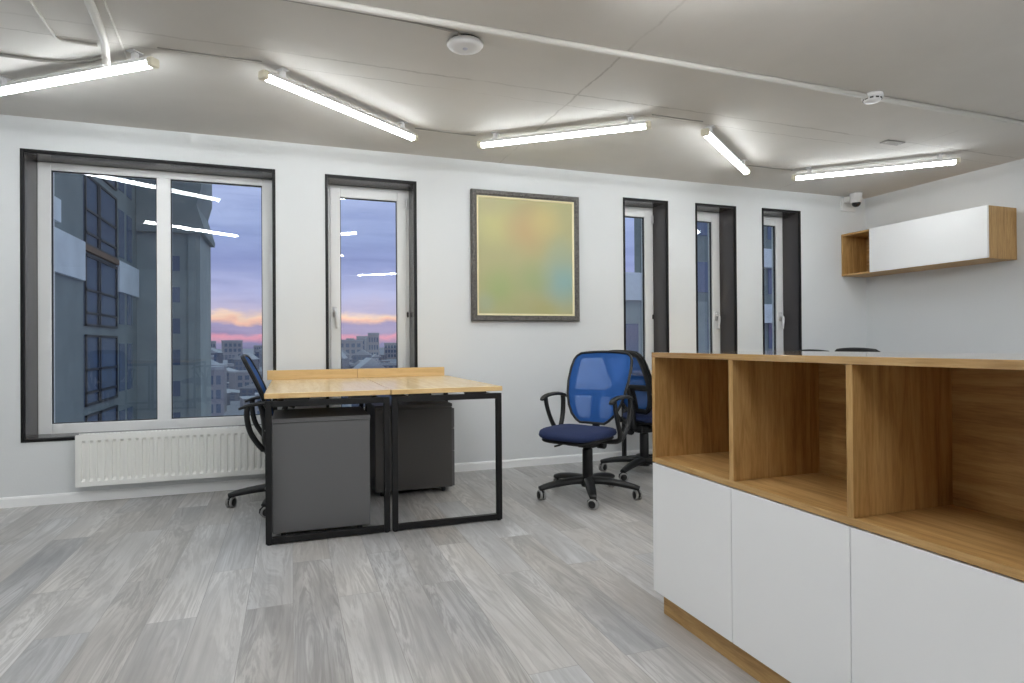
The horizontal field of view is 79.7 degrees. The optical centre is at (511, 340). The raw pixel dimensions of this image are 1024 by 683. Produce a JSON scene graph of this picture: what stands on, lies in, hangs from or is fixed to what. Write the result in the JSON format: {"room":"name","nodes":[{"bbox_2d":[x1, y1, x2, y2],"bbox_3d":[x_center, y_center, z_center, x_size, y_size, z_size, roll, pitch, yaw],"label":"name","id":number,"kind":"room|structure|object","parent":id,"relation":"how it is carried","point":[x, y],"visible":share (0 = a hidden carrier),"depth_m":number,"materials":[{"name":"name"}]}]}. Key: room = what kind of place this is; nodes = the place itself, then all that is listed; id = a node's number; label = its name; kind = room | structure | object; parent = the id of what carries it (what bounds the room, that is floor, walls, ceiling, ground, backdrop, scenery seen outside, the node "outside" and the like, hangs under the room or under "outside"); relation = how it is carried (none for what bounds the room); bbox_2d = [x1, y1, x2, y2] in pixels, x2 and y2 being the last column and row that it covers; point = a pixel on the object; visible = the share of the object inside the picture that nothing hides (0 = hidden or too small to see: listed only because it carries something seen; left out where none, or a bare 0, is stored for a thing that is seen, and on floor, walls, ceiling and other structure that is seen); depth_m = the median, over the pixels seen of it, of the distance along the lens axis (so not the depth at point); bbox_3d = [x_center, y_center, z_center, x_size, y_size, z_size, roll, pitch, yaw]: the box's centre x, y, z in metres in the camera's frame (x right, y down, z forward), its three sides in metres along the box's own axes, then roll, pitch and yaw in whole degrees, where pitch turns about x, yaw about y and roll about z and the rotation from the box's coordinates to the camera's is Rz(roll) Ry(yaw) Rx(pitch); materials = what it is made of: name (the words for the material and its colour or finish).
{"room":"open-plan office","nodes":[
{"label":"open-plan office","id":0,"kind":"room"},
{"bbox_2d":[0,461,759,682],"bbox_3d":[0.387,1.051,0.797,10.257,0.120,8.653,0,0,-20],"label":"floor","id":1,"kind":"structure","parent":0,"point":[179,588],"depth_m":2.44,"materials":[{"name":"grey laminate"}]},
{"bbox_2d":[225,354,294,517],"bbox_3d":[-1.431,0.554,3.844,0.671,0.926,0.658,0,0,-20],"label":"chair","id":2,"kind":"object","parent":1,"relation":"on","point":[249,409],"visible":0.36,"depth_m":3.73,"materials":[{"name":"black plastic"}]},
{"bbox_2d":[272,406,369,535],"bbox_3d":[-1.081,0.707,3.393,0.528,0.615,0.486,0,0,-20],"label":"drawer unit","id":3,"kind":"object","parent":1,"relation":"on","point":[321,456],"visible":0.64,"depth_m":3.18,"materials":[{"name":"grey metal"}]},
{"bbox_2d":[264,369,390,545],"bbox_3d":[-1.159,0.610,3.723,0.648,0.815,1.290,0,0,-20],"label":"office desk","id":4,"kind":"object","parent":1,"relation":"on","point":[287,388],"visible":0.79,"depth_m":3.20,"materials":[{"name":"brown wood"}]},
{"bbox_2d":[367,399,454,495],"bbox_3d":[-0.696,0.720,4.238,0.551,0.592,0.466,0,0,-20],"label":"drawer unit","id":5,"kind":"object","parent":1,"relation":"on","point":[426,459],"visible":0.94,"depth_m":4.03,"materials":[{"name":"grey metal"}]},
{"bbox_2d":[357,367,501,531],"bbox_3d":[-0.584,0.606,3.930,0.668,0.815,1.290,0,0,-20],"label":"office desk","id":6,"kind":"object","parent":1,"relation":"on","point":[418,383],"visible":0.73,"depth_m":3.42,"materials":[{"name":"brown wood"}]},
{"bbox_2d":[537,350,641,509],"bbox_3d":[0.495,0.541,3.970,0.673,0.926,0.675,-1,0,37],"label":"chair","id":7,"kind":"object","parent":1,"relation":"on","point":[598,382],"visible":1,"depth_m":3.98,"materials":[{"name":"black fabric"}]},
{"bbox_2d":[598,350,653,480],"bbox_3d":[1.010,0.540,4.589,0.672,0.926,0.645,0,0,-31],"label":"chair","id":8,"kind":"object","parent":1,"relation":"on","point":[640,385],"visible":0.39,"depth_m":4.52,"materials":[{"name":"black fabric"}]},
{"bbox_2d":[622,370,652,455],"bbox_3d":[1.424,0.628,4.651,0.618,0.750,1.290,0,0,-20],"label":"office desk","id":9,"kind":"object","parent":1,"relation":"on","point":[624,443],"visible":0.02,"depth_m":5.13,"materials":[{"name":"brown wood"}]},
{"bbox_2d":[796,349,826,350],"bbox_3d":[2.902,0.541,5.522,0.653,0.906,0.660,0,0,-20],"label":"chair","id":10,"kind":"object","parent":1,"relation":"on","point":[804,349],"visible":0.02,"depth_m":5.45,"materials":[{"name":"black plastic"}]},
{"bbox_2d":[652,351,1023,682],"bbox_3d":[1.062,0.514,1.549,0.550,0.953,1.694,0,0,-20],"label":"base cabinet","id":11,"kind":"object","parent":1,"relation":"on","point":[819,516],"visible":1,"depth_m":1.54,"materials":[{"name":"brown wood"}]},
{"bbox_2d":[835,348,879,351],"bbox_3d":[2.923,0.528,4.935,0.674,0.926,0.668,0,0,-20],"label":"chair","id":12,"kind":"object","parent":1,"relation":"on","point":[839,349],"visible":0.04,"depth_m":4.82,"materials":[{"name":"black plastic"}]},
{"bbox_2d":[0,114,866,497],"bbox_3d":[-1.026,-0.191,4.715,10.257,2.423,0.340,0,0,-20],"label":"wall","id":13,"kind":"structure","parent":0,"point":[530,360],"depth_m":4.78,"materials":[{"name":"paint"}]},
{"bbox_2d":[20,148,275,442],"bbox_3d":[-2.408,-0.281,4.206,1.481,1.830,0.326,0,0,-20],"label":"window","id":14,"kind":"structure","parent":13,"relation":"in","point":[37,167],"depth_m":4.08,"materials":[{"name":"black"}]},
{"bbox_2d":[75,425,264,486],"bbox_3d":[-2.205,0.752,4.051,1.126,0.324,0.100,0,0,-20],"label":"radiator","id":15,"kind":"object","parent":13,"relation":"attached to","point":[128,457],"visible":0.87,"depth_m":3.99,"materials":[{"name":"white metal"}]},
{"bbox_2d":[76,425,261,435],"bbox_3d":[-2.203,0.596,4.043,1.120,0.012,0.075,0,0,-20],"label":"grille","id":16,"kind":"object","parent":15,"relation":"attached to","point":[232,429],"depth_m":4.02,"materials":[{"name":"white metal"}]},
{"bbox_2d":[0,449,652,508],"bbox_3d":[-0.958,0.988,4.543,9.657,0.064,0.013,0,0,-20],"label":"baseboard","id":17,"kind":"structure","parent":13,"relation":"attached to","point":[98,495],"depth_m":4.10,"materials":[{"name":"white"}]},
{"bbox_2d":[325,174,417,409],"bbox_3d":[-1.084,-0.286,4.681,0.665,1.827,0.326,0,0,-20],"label":"window","id":18,"kind":"structure","parent":13,"relation":"in","point":[403,193],"depth_m":4.65,"materials":[{"name":"black"}]},
{"bbox_2d":[470,188,579,321],"bbox_3d":[0.117,-0.666,4.926,0.924,1.028,0.038,0,0,-20],"label":"painting","id":19,"kind":"object","parent":13,"relation":"attached to","point":[525,246],"visible":1,"depth_m":4.92,"materials":[{"name":"beige paper"}]},
{"bbox_2d":[623,197,668,369],"bbox_3d":[1.115,-0.304,5.471,0.451,1.839,0.326,0,0,-20],"label":"window","id":20,"kind":"structure","parent":13,"relation":"in","point":[653,214],"depth_m":5.53,"materials":[{"name":"black"}]},
{"bbox_2d":[695,203,737,351],"bbox_3d":[1.806,-0.310,5.719,0.447,1.843,0.326,0,0,-20],"label":"window","id":21,"kind":"structure","parent":13,"relation":"in","point":[721,219],"depth_m":5.76,"materials":[{"name":"black"}]},
{"bbox_2d":[762,208,801,350],"bbox_3d":[2.513,-0.317,5.973,0.463,1.849,0.326,0,0,-20],"label":"window","id":22,"kind":"structure","parent":13,"relation":"in","point":[785,225],"depth_m":6.02,"materials":[{"name":"black"}]},
{"bbox_2d":[841,192,862,211],"bbox_3d":[3.365,-1.352,6.014,0.186,0.150,0.199,0,0,-20],"label":"security camera","id":23,"kind":"object","parent":13,"relation":"attached to","point":[848,204],"visible":1,"depth_m":6.00,"materials":[{"name":"white plastic"}]},
{"bbox_2d":[0,0,1023,198],"bbox_3d":[0.369,-1.557,0.810,10.257,0.250,8.653,0,0,-20],"label":"ceiling","id":24,"kind":"structure","parent":0,"point":[967,55],"depth_m":3.32,"materials":[{"name":"paint"}]},
{"bbox_2d":[0,53,101,63],"bbox_3d":[-2.770,-1.391,2.863,1.533,0.016,0.135,0,0,-17],"label":"cable","id":25,"kind":"object","parent":24,"relation":"attached to","point":[1,54],"visible":0.97,"depth_m":3.05,"materials":[{"name":"grey plastic"}]},
{"bbox_2d":[27,0,97,46],"bbox_3d":[-1.727,-1.404,1.995,0.165,0.014,1.902,0,0,-20],"label":"cable","id":26,"kind":"object","parent":24,"relation":"attached to","point":[36,10],"visible":1,"depth_m":2.80,"materials":[{"name":"white plastic"}]},
{"bbox_2d":[0,49,159,95],"bbox_3d":[-2.272,-1.356,3.126,1.170,0.092,0.061,-1,0,17],"label":"lamp","id":27,"kind":"object","parent":24,"relation":"attached to","point":[135,63],"visible":1,"depth_m":3.07,"materials":[{"name":"white plastic"}]},
{"bbox_2d":[84,0,110,66],"bbox_3d":[-1.696,-1.367,2.405,0.054,0.084,1.258,0,0,-24],"label":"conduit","id":28,"kind":"object","parent":24,"relation":"attached to","point":[90,4],"visible":1,"depth_m":2.73,"materials":[{"name":"white plastic"}]},
{"bbox_2d":[103,0,127,59],"bbox_3d":[-1.636,-1.404,2.455,0.030,0.010,1.318,0,0,-26],"label":"cable","id":29,"kind":"object","parent":24,"relation":"attached to","point":[104,1],"visible":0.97,"depth_m":2.75,"materials":[{"name":"white plastic"}]},
{"bbox_2d":[157,47,261,61],"bbox_3d":[-1.483,-1.405,3.021,0.465,0.006,0.010,0,0,-19],"label":"cable","id":30,"kind":"object","parent":24,"relation":"attached to","point":[157,47],"visible":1,"depth_m":3.02,"materials":[{"name":"grey plastic"}]},
{"bbox_2d":[258,67,417,141],"bbox_3d":[-0.953,-1.363,3.583,0.060,0.092,1.170,-1,0,32],"label":"lamp","id":31,"kind":"object","parent":24,"relation":"attached to","point":[280,80],"visible":1,"depth_m":3.45,"materials":[{"name":"white plastic"}]},
{"bbox_2d":[283,0,460,34],"bbox_3d":[-0.816,-1.408,2.588,1.327,0.014,0.072,0,0,-23],"label":"cable","id":32,"kind":"object","parent":24,"relation":"attached to","point":[423,24],"visible":0.5,"depth_m":2.69,"materials":[{"name":"grey plastic"}]},
{"bbox_2d":[415,128,475,135],"bbox_3d":[-0.448,-1.407,4.150,0.423,0.006,0.010,0,0,-21],"label":"cable","id":33,"kind":"object","parent":24,"relation":"attached to","point":[415,128],"visible":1,"depth_m":4.15,"materials":[{"name":"grey plastic"}]},
{"bbox_2d":[447,34,482,54],"bbox_3d":[-0.222,-1.398,2.906,0.172,0.039,0.172,0,0,-20],"label":"ceiling disc","id":34,"kind":"object","parent":24,"relation":"attached to","point":[463,44],"visible":1,"depth_m":2.88,"materials":[{"name":"white plastic"}]},
{"bbox_2d":[477,114,650,148],"bbox_3d":[0.318,-1.370,4.035,1.170,0.092,0.060,-1,0,18],"label":"lamp","id":35,"kind":"object","parent":24,"relation":"attached to","point":[628,126],"visible":1,"depth_m":4.00,"materials":[{"name":"white plastic"}]},
{"bbox_2d":[481,124,645,147],"bbox_3d":[0.318,-1.339,4.035,1.100,0.031,0.050,-1,0,18],"label":"diffuser","id":36,"kind":"object","parent":35,"relation":"attached to","point":[493,142],"depth_m":4.01,"materials":[{"name":"white plastic"}]},
{"bbox_2d":[290,0,1023,125],"bbox_3d":[1.382,-1.411,3.315,6.057,0.031,0.030,0,0,-20],"label":"conduit","id":37,"kind":"object","parent":24,"relation":"attached to","point":[337,4],"visible":1,"depth_m":3.00,"materials":[{"name":"white plastic"}]},
{"bbox_2d":[652,114,702,121],"bbox_3d":[1.060,-1.419,3.921,0.380,0.006,0.010,0,0,-20],"label":"cable","id":38,"kind":"object","parent":24,"relation":"attached to","point":[652,114],"visible":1,"depth_m":3.92,"materials":[{"name":"grey plastic"}]},
{"bbox_2d":[701,125,749,174],"bbox_3d":[1.575,-1.377,4.470,0.060,0.092,1.170,-1,0,34],"label":"lamp","id":39,"kind":"object","parent":24,"relation":"attached to","point":[707,132],"visible":1,"depth_m":4.33,"materials":[{"name":"white plastic"}]},
{"bbox_2d":[746,165,791,170],"bbox_3d":[2.123,-1.421,5.058,0.470,0.006,0.010,0,0,-20],"label":"cable","id":40,"kind":"object","parent":24,"relation":"attached to","point":[746,165],"visible":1,"depth_m":5.05,"materials":[{"name":"grey plastic"}]},
{"bbox_2d":[861,91,883,103],"bbox_3d":[2.099,-1.408,3.573,0.116,0.045,0.116,0,0,-20],"label":"smoke detector","id":41,"kind":"object","parent":24,"relation":"attached to","point":[874,97],"visible":0.98,"depth_m":3.54,"materials":[{"name":"white plastic"}]},
{"bbox_2d":[791,153,960,180],"bbox_3d":[2.876,-1.384,4.900,1.170,0.092,0.060,-1,0,23],"label":"lamp","id":42,"kind":"object","parent":24,"relation":"attached to","point":[940,161],"visible":1,"depth_m":4.86,"materials":[{"name":"white plastic"}]},
{"bbox_2d":[796,160,955,179],"bbox_3d":[2.876,-1.353,4.900,1.100,0.031,0.050,-1,0,23],"label":"diffuser","id":43,"kind":"object","parent":42,"relation":"attached to","point":[809,175],"depth_m":4.87,"materials":[{"name":"white plastic"}]},
{"bbox_2d":[880,140,904,145],"bbox_3d":[2.747,-1.425,4.429,0.170,0.012,0.070,0,0,-20],"label":"plate","id":44,"kind":"object","parent":24,"relation":"attached to","point":[889,142],"visible":1,"depth_m":4.41,"materials":[{"name":"grey plastic"}]},
{"bbox_2d":[865,158,1023,353],"bbox_3d":[5.121,-0.247,2.326,0.300,2.423,8.313,0,0,-20],"label":"wall","id":45,"kind":"structure","parent":0,"point":[978,308],"depth_m":5.38,"materials":[{"name":"paint"}]},
{"bbox_2d":[841,205,1016,276],"bbox_3d":[3.640,-0.844,5.487,0.344,0.414,1.369,0,0,-20],"label":"upper cabinet","id":46,"kind":"object","parent":45,"relation":"attached to","point":[987,233],"visible":1,"depth_m":5.20,"materials":[{"name":"brown wood"}]},
{"label":"outside","id":47,"kind":"structure","parent":0,"visible":0},
{"bbox_2d":[217,347,396,415],"bbox_3d":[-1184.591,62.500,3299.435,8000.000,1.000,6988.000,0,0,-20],"label":"ground","id":48,"kind":"structure","parent":47,"point":[232,409],"depth_m":382.55,"materials":[{"name":"grey"}]},
{"bbox_2d":[54,172,138,422],"bbox_3d":[-18.414,12.225,20.390,8.000,50.000,13.000,0,0,-20],"label":"apartment block","id":49,"kind":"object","parent":48,"relation":"on","point":[97,273],"visible":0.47,"depth_m":21.98,"materials":[{"name":"concrete"}]},
{"bbox_2d":[136,179,214,418],"bbox_3d":[-16.296,12.258,30.070,2.850,50.000,4.250,0,0,-20],"label":"tower block","id":50,"kind":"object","parent":48,"relation":"on","point":[192,238],"visible":0.34,"depth_m":28.48,"materials":[{"name":"concrete"}]},
{"bbox_2d":[211,341,215,348],"bbox_3d":[-847.149,26.881,1712.247,17.482,49.512,35.125,-1,0,43],"label":"building","id":51,"kind":"structure","parent":48,"relation":"on","point":[213,343],"depth_m":1713.84,"materials":[{"name":"grey concrete"}]},
{"bbox_2d":[211,348,222,362],"bbox_3d":[-508.697,29.361,1034.505,38.168,32.912,16.013,0,0,6],"label":"building","id":52,"kind":"structure","parent":48,"relation":"on","point":[218,355],"depth_m":1027.64,"materials":[{"name":"grey concrete"}]},
{"bbox_2d":[211,366,223,415],"bbox_3d":[-155.843,26.565,311.330,15.687,26.203,13.888,0,0,-35],"label":"building","id":53,"kind":"structure","parent":48,"relation":"on","point":[217,372],"depth_m":308.48,"materials":[{"name":"grey concrete"}]},
{"bbox_2d":[211,364,226,412],"bbox_3d":[-169.168,26.674,337.957,21.252,26.444,13.817,0,0,-19],"label":"building","id":54,"kind":"structure","parent":48,"relation":"on","point":[223,365],"depth_m":341.45,"materials":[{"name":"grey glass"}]},
{"bbox_2d":[223,354,235,359],"bbox_3d":[-717.635,42.661,1552.088,36.736,14.491,19.962,0,0,-22],"label":"building","id":55,"kind":"structure","parent":48,"relation":"on","point":[225,356],"depth_m":1543.04,"materials":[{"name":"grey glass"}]},
{"bbox_2d":[227,391,231,404],"bbox_3d":[-184.166,35.058,375.588,19.408,10.267,12.015,0,0,1],"label":"building","id":56,"kind":"structure","parent":48,"relation":"on","point":[228,393],"depth_m":378.79,"materials":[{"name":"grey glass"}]},
{"bbox_2d":[221,340,242,356],"bbox_3d":[-738.512,25.292,1618.295,50.917,50.191,12.771,0,0,-40],"label":"building","id":57,"kind":"structure","parent":48,"relation":"on","point":[228,346],"depth_m":1613.15,"materials":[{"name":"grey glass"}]},
{"bbox_2d":[228,357,235,363],"bbox_3d":[-496.875,38.032,1108.715,31.493,16.143,11.970,0,0,-4],"label":"building","id":58,"kind":"structure","parent":48,"relation":"on","point":[230,360],"depth_m":1102.49,"materials":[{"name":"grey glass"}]},
{"bbox_2d":[227,368,238,381],"bbox_3d":[-276.117,34.292,588.888,27.596,15.254,15.954,0,0,4],"label":"building","id":59,"kind":"structure","parent":48,"relation":"on","point":[228,369],"depth_m":583.11,"materials":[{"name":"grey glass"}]},
{"bbox_2d":[227,389,239,400],"bbox_3d":[-195.469,36.838,413.950,29.807,7.254,14.672,0,0,-1],"label":"building","id":60,"kind":"structure","parent":48,"relation":"on","point":[234,396],"depth_m":407.17,"materials":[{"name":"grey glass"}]},
{"bbox_2d":[228,370,261,389],"bbox_3d":[-192.803,31.426,446.788,11.469,18.368,22.436,-1,0,44],"label":"building","id":61,"kind":"structure","parent":48,"relation":"on","point":[237,379],"depth_m":438.76,"materials":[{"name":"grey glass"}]},
{"bbox_2d":[233,353,258,370],"bbox_3d":[-303.558,28.694,702.154,23.508,27.977,16.164,0,0,8],"label":"building","id":62,"kind":"structure","parent":48,"relation":"on","point":[238,364],"depth_m":695.50,"materials":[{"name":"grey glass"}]},
{"bbox_2d":[239,396,254,406],"bbox_3d":[-149.169,36.876,367.369,24.248,6.048,20.892,0,0,-30],"label":"building","id":63,"kind":"structure","parent":48,"relation":"on","point":[242,398],"depth_m":362.28,"materials":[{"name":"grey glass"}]},
{"bbox_2d":[240,383,257,395],"bbox_3d":[-163.438,33.765,397.691,20.343,12.777,15.935,0,0,6],"label":"building","id":64,"kind":"structure","parent":48,"relation":"on","point":[249,390],"depth_m":390.33,"materials":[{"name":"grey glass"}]},
{"bbox_2d":[253,345,261,355],"bbox_3d":[-774.390,33.788,1872.362,26.966,36.256,15.661,0,0,-25],"label":"building","id":65,"kind":"structure","parent":48,"relation":"on","point":[256,347],"depth_m":1863.09,"materials":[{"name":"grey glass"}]},
{"bbox_2d":[255,393,261,413],"bbox_3d":[-127.786,33.644,321.427,12.909,11.744,12.358,0,0,-22],"label":"building","id":66,"kind":"structure","parent":48,"relation":"on","point":[256,394],"depth_m":313.80,"materials":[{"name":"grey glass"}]},
{"bbox_2d":[259,349,261,366],"bbox_3d":[-412.120,30.032,1025.168,16.310,30.091,21.565,0,0,-36],"label":"building","id":67,"kind":"structure","parent":48,"relation":"on","point":[260,350],"depth_m":1020.64,"materials":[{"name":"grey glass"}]},
{"bbox_2d":[341,351,347,368],"bbox_3d":[-124.673,21.704,430.305,16.180,36.669,19.994,0,0,-7],"label":"building","id":68,"kind":"structure","parent":48,"relation":"on","point":[344,357],"depth_m":428.02,"materials":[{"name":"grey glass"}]},
{"bbox_2d":[341,349,349,368],"bbox_3d":[-157.739,22.071,534.121,14.238,37.447,30.454,-1,0,44],"label":"building","id":69,"kind":"structure","parent":48,"relation":"on","point":[342,350],"depth_m":538.36,"materials":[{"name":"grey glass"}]},
{"bbox_2d":[341,340,362,357],"bbox_3d":[-336.239,22.423,1277.559,51.169,46.745,21.669,0,0,-14],"label":"building","id":70,"kind":"structure","parent":48,"relation":"on","point":[351,347],"depth_m":1268.03,"materials":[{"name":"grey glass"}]},
{"bbox_2d":[350,360,361,368],"bbox_3d":[-141.977,29.802,579.037,17.362,22.209,16.840,0,0,4],"label":"building","id":71,"kind":"structure","parent":48,"relation":"on","point":[358,361],"depth_m":570.99,"materials":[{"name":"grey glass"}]},
{"bbox_2d":[356,338,366,351],"bbox_3d":[-456.349,21.040,1863.687,26.508,57.100,22.801,0,0,3],"label":"building","id":72,"kind":"structure","parent":48,"relation":"on","point":[363,339],"depth_m":1853.11,"materials":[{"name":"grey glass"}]},
{"bbox_2d":[352,350,371,362],"bbox_3d":[-216.511,28.414,886.091,28.184,29.127,10.983,0,0,-6],"label":"building","id":73,"kind":"structure","parent":48,"relation":"on","point":[360,355],"depth_m":880.70,"materials":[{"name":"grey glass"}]},
{"bbox_2d":[356,336,367,351],"bbox_3d":[-471.099,18.462,1938.639,36.962,63.217,21.151,0,0,-2],"label":"building","id":74,"kind":"structure","parent":48,"relation":"on","point":[356,336],"depth_m":1928.81,"materials":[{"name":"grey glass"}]},
{"bbox_2d":[352,357,384,406],"bbox_3d":[-84.189,24.859,362.152,19.357,29.095,14.747,0,0,-27],"label":"building","id":75,"kind":"structure","parent":48,"relation":"on","point":[367,362],"depth_m":356.18,"materials":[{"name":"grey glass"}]},
{"bbox_2d":[368,333,378,354],"bbox_3d":[-319.573,14.673,1416.945,25.684,63.400,10.605,0,0,-9],"label":"building","id":76,"kind":"structure","parent":48,"relation":"on","point":[373,338],"depth_m":1411.83,"materials":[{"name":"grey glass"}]},
{"bbox_2d":[372,354,380,360],"bbox_3d":[-236.629,34.126,1062.337,16.384,19.757,17.710,0,0,-23],"label":"building","id":77,"kind":"structure","parent":48,"relation":"on","point":[374,355],"depth_m":1055.61,"materials":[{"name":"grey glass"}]},
{"bbox_2d":[364,395,390,405],"bbox_3d":[-67.361,31.408,333.167,26.315,15.466,22.588,0,0,-39],"label":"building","id":78,"kind":"structure","parent":48,"relation":"on","point":[376,395],"depth_m":320.06,"materials":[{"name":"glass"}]},
{"bbox_2d":[381,364,396,367],"bbox_3d":[-146.547,35.766,760.442,33.060,12.163,17.104,0,0,-13],"label":"building","id":79,"kind":"structure","parent":48,"relation":"on","point":[384,365],"depth_m":751.19,"materials":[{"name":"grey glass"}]},
{"bbox_2d":[384,343,395,358],"bbox_3d":[-301.115,26.500,1533.982,33.205,40.652,22.758,0,0,2],"label":"building","id":80,"kind":"structure","parent":48,"relation":"on","point":[389,348],"depth_m":1522.84,"materials":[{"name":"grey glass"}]},
{"bbox_2d":[626,272,707,354],"bbox_3d":[4.483,17.265,26.385,5.300,39.650,6.120,0,0,-20],"label":"apartment block","id":81,"kind":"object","parent":48,"relation":"on","point":[633,280],"visible":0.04,"depth_m":23.45,"materials":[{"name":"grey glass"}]},
{"bbox_2d":[634,218,772,351],"bbox_3d":[13.224,12.569,34.670,12.000,49.000,3.500,0,0,-20],"label":"tower block","id":82,"kind":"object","parent":48,"relation":"on","point":[702,228],"visible":0.06,"depth_m":33.20,"materials":[{"name":"stone"}]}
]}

